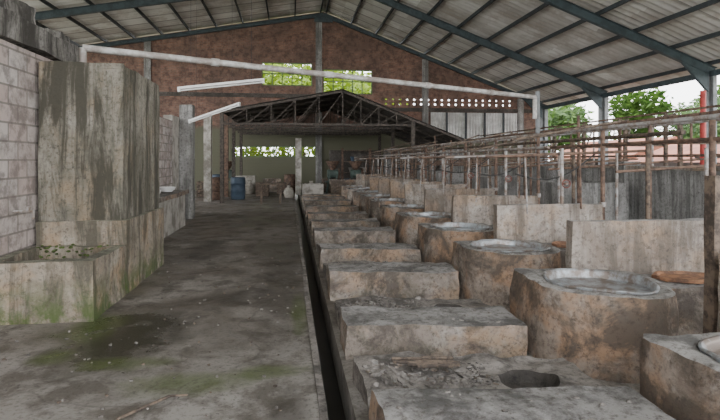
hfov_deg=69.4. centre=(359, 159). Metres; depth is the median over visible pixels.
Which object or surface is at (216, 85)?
lamp
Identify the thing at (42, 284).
tub
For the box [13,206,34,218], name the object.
water tap
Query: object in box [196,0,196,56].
lamp
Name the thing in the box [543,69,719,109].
beam
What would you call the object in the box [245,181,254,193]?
sack
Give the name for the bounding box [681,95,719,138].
tree
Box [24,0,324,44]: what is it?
ceiling
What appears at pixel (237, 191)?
drum
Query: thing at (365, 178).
stove
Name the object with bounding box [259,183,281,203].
wooden table
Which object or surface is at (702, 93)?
pole
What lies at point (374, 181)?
stove
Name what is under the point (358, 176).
stove
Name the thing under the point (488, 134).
wooden rack
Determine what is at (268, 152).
hedge
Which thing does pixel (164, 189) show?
basin
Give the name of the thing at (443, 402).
step block
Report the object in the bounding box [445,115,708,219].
stand
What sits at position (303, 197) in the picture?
step block
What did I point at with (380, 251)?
step block
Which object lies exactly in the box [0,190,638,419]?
floor
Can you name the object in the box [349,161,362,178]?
machine
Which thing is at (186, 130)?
pillar
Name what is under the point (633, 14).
ceiling
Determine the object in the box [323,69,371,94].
window
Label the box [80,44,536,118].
pipe
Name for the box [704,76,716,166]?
steel column
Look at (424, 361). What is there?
sticks
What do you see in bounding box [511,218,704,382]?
stove
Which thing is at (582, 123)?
wooden rack
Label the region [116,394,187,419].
stick
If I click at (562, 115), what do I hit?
tree
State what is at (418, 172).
tank
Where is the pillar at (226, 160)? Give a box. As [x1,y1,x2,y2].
[224,121,228,196]
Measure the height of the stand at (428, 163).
2.399 m
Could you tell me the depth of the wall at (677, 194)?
10.04 m
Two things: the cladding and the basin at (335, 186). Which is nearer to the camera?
the basin at (335, 186)
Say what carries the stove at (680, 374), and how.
on the floor
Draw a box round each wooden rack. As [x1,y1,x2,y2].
[469,134,500,154]
[471,132,517,162]
[487,129,534,163]
[504,126,562,159]
[525,122,591,160]
[551,118,628,164]
[597,112,675,165]
[624,105,719,165]
[679,110,719,116]
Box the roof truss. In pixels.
[220,89,468,202]
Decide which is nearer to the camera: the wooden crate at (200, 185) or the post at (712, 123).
the post at (712, 123)
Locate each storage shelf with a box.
[341,148,370,179]
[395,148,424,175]
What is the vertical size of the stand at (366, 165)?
2.261 m
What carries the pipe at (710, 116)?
attached to the stand at (648, 169)
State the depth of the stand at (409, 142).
18.75 m
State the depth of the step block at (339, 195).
19.75 m
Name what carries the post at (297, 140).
on the floor
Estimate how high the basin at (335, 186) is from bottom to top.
0.706 m
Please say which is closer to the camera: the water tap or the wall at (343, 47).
the water tap
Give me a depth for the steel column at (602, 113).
24.11 m
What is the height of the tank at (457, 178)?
1.157 m
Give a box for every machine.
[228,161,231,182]
[325,161,339,193]
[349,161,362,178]
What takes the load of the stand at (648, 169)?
on the floor
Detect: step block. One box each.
[301,194,340,200]
[302,196,344,201]
[304,199,350,210]
[305,205,357,216]
[307,211,367,224]
[310,218,379,234]
[313,227,396,248]
[318,242,420,268]
[326,262,459,300]
[340,305,530,358]
[369,386,669,419]
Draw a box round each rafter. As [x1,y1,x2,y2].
[31,0,607,108]
[79,13,545,118]
[539,0,716,91]
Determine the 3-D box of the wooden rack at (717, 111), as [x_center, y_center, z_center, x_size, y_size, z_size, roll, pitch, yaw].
[8.232,0.138,11.179,1.716,2.925,2.040,0,0,-8]
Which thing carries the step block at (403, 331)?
on the floor
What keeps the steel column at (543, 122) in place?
on the floor
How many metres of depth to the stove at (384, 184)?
15.01 m
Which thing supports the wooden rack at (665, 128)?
on the floor
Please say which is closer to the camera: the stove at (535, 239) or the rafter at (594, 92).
the stove at (535, 239)
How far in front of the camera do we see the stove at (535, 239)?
6.13 m
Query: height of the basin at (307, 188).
0.555 m
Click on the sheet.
(331, 95)
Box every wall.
[0,39,179,258]
[81,12,534,189]
[329,149,463,179]
[427,161,719,219]
[566,162,719,166]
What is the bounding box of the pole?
[700,90,705,164]
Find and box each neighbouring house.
[548,136,676,161]
[628,144,719,162]
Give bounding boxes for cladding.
[431,112,516,162]
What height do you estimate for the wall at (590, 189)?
1.161 m
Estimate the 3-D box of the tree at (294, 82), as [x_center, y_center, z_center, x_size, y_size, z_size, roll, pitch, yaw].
[-2.541,-2.640,36.331,7.795,9.692,5.232,0,0,13]
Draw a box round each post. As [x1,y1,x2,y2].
[295,138,300,194]
[535,91,539,177]
[703,176,719,334]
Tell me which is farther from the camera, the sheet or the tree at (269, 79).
the tree at (269, 79)
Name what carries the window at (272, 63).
in the wall at (343, 47)
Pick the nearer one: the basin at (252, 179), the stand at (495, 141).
the stand at (495, 141)
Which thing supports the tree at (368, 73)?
on the ground
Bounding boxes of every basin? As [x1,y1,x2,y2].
[160,187,175,191]
[235,175,255,188]
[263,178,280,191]
[302,183,323,193]
[329,179,356,193]
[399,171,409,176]
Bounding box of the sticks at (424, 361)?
[392,356,459,367]
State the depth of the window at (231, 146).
27.98 m
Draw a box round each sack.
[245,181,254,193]
[284,185,293,197]
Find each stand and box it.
[355,143,462,176]
[360,142,478,180]
[367,136,493,184]
[375,140,516,184]
[386,141,549,188]
[400,135,587,194]
[419,131,637,203]
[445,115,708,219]
[485,120,719,219]
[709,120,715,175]
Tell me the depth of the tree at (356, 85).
33.40 m
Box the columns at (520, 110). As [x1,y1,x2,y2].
[144,22,532,182]
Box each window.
[231,146,315,156]
[262,62,311,85]
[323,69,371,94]
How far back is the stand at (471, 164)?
13.58 m
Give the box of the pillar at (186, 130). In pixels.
[179,105,194,218]
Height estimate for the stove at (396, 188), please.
1.051 m
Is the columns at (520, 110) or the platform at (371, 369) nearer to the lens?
the platform at (371, 369)
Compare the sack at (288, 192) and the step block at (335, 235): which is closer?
the step block at (335, 235)
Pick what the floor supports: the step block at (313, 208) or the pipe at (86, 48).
the step block at (313, 208)
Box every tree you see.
[250,64,289,154]
[263,64,310,154]
[264,64,343,155]
[285,65,370,92]
[324,71,393,104]
[337,71,407,104]
[548,103,593,160]
[608,87,673,139]
[658,98,718,138]
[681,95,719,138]
[693,85,719,103]
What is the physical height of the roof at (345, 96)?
1.988 m
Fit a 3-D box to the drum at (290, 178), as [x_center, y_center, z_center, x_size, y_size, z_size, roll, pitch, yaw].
[-3.407,1.150,25.301,0.620,0.900,0.620,0,0,-8]
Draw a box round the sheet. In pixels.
[227,89,341,122]
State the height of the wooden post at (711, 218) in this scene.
1.499 m
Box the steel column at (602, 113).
[598,97,607,164]
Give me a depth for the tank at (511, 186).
13.67 m
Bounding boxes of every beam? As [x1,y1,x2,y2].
[0,0,80,61]
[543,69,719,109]
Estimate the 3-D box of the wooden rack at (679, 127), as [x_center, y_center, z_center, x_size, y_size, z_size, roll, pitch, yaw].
[7.965,0.138,13.161,1.716,2.925,2.040,0,0,-8]
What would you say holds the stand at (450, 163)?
on the floor
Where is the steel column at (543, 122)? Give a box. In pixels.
[540,109,547,163]
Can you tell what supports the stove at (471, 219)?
on the floor
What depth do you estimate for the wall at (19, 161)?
5.80 m
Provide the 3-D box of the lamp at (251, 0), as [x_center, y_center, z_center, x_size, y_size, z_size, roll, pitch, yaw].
[-2.119,-2.505,10.171,0.005,1.209,0.070,0,0,-7]
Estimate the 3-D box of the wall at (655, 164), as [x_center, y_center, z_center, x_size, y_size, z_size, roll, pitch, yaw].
[13.129,1.107,13.020,0.195,2.027,34.310,0,0,-8]
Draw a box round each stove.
[341,174,389,198]
[346,175,399,204]
[352,177,410,208]
[359,179,424,212]
[368,181,441,220]
[379,184,464,228]
[395,188,494,246]
[418,194,537,265]
[451,203,602,311]
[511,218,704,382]
[638,253,719,419]
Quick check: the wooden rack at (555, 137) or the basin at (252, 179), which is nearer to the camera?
the wooden rack at (555, 137)
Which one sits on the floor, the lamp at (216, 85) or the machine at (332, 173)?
the machine at (332, 173)
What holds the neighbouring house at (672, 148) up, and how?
on the ground
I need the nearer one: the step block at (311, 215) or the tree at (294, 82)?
the step block at (311, 215)
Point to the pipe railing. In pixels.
(691, 155)
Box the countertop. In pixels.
[160,190,188,238]
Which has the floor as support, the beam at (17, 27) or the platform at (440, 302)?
the platform at (440, 302)
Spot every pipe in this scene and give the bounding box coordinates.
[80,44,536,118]
[374,113,719,155]
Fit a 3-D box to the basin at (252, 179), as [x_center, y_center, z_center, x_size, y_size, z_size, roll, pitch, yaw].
[-5.877,1.196,26.398,1.119,0.809,0.815,0,0,-8]
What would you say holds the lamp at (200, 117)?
hanging from the wall at (343, 47)
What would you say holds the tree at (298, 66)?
on the ground
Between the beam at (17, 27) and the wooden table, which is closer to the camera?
the beam at (17, 27)
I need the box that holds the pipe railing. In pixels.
[427,119,719,165]
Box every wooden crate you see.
[196,181,203,197]
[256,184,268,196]
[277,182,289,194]
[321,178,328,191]
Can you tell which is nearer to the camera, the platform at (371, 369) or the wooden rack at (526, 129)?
the platform at (371, 369)
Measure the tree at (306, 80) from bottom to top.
8.428 m
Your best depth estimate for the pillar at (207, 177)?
20.01 m
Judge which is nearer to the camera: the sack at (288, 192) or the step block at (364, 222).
the step block at (364, 222)
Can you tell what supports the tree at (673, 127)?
on the ground
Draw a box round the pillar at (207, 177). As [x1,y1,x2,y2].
[203,116,211,201]
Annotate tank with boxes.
[36,61,163,293]
[417,171,456,180]
[437,173,487,188]
[472,176,541,194]
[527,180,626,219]
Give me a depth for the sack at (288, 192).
22.05 m
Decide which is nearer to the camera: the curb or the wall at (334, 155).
the curb
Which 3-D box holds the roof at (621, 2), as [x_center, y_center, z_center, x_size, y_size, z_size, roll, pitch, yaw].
[-1.112,-5.697,11.404,27.960,4.852,34.900,0,0,-8]
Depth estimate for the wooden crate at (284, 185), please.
23.90 m
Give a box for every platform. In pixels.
[322,259,436,278]
[333,297,491,325]
[352,350,607,419]
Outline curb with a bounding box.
[294,199,326,419]
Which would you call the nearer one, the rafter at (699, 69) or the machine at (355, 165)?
the rafter at (699, 69)
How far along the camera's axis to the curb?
4.43 m
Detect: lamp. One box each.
[177,69,263,91]
[188,90,240,123]
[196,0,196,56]
[251,0,251,62]
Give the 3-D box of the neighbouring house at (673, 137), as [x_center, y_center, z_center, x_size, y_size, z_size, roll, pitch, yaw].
[16.741,0.410,33.030,6.000,3.420,9.000,0,0,-8]
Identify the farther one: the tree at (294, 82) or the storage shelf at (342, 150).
the tree at (294, 82)
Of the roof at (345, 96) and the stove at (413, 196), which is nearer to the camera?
the stove at (413, 196)
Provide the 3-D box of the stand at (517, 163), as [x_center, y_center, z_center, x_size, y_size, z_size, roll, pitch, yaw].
[3.084,0.500,11.843,4.332,2.199,0.740,0,0,0]
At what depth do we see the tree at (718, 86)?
38.06 m
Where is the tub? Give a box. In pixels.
[0,244,125,325]
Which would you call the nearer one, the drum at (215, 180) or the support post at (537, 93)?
the support post at (537, 93)
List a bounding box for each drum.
[212,177,219,199]
[230,177,245,199]
[284,174,294,192]
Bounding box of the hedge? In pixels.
[235,147,314,155]
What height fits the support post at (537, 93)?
3.200 m
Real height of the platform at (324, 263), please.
0.228 m
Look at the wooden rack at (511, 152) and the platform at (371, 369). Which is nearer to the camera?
the platform at (371, 369)
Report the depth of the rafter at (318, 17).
28.02 m
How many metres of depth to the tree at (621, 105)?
41.37 m
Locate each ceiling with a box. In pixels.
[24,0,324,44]
[323,0,719,104]
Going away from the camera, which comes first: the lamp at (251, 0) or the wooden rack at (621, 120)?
the lamp at (251, 0)
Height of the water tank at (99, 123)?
2.770 m
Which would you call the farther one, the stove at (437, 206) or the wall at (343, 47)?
the wall at (343, 47)
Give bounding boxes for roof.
[35,0,719,102]
[331,89,468,145]
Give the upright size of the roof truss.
4.300 m
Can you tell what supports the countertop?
on the floor
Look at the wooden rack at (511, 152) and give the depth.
24.12 m
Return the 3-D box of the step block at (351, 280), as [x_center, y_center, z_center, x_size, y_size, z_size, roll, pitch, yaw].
[0.356,1.421,6.157,1.565,0.358,0.564,0,0,0]
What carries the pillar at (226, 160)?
on the floor
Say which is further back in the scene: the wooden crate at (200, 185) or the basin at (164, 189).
the wooden crate at (200, 185)

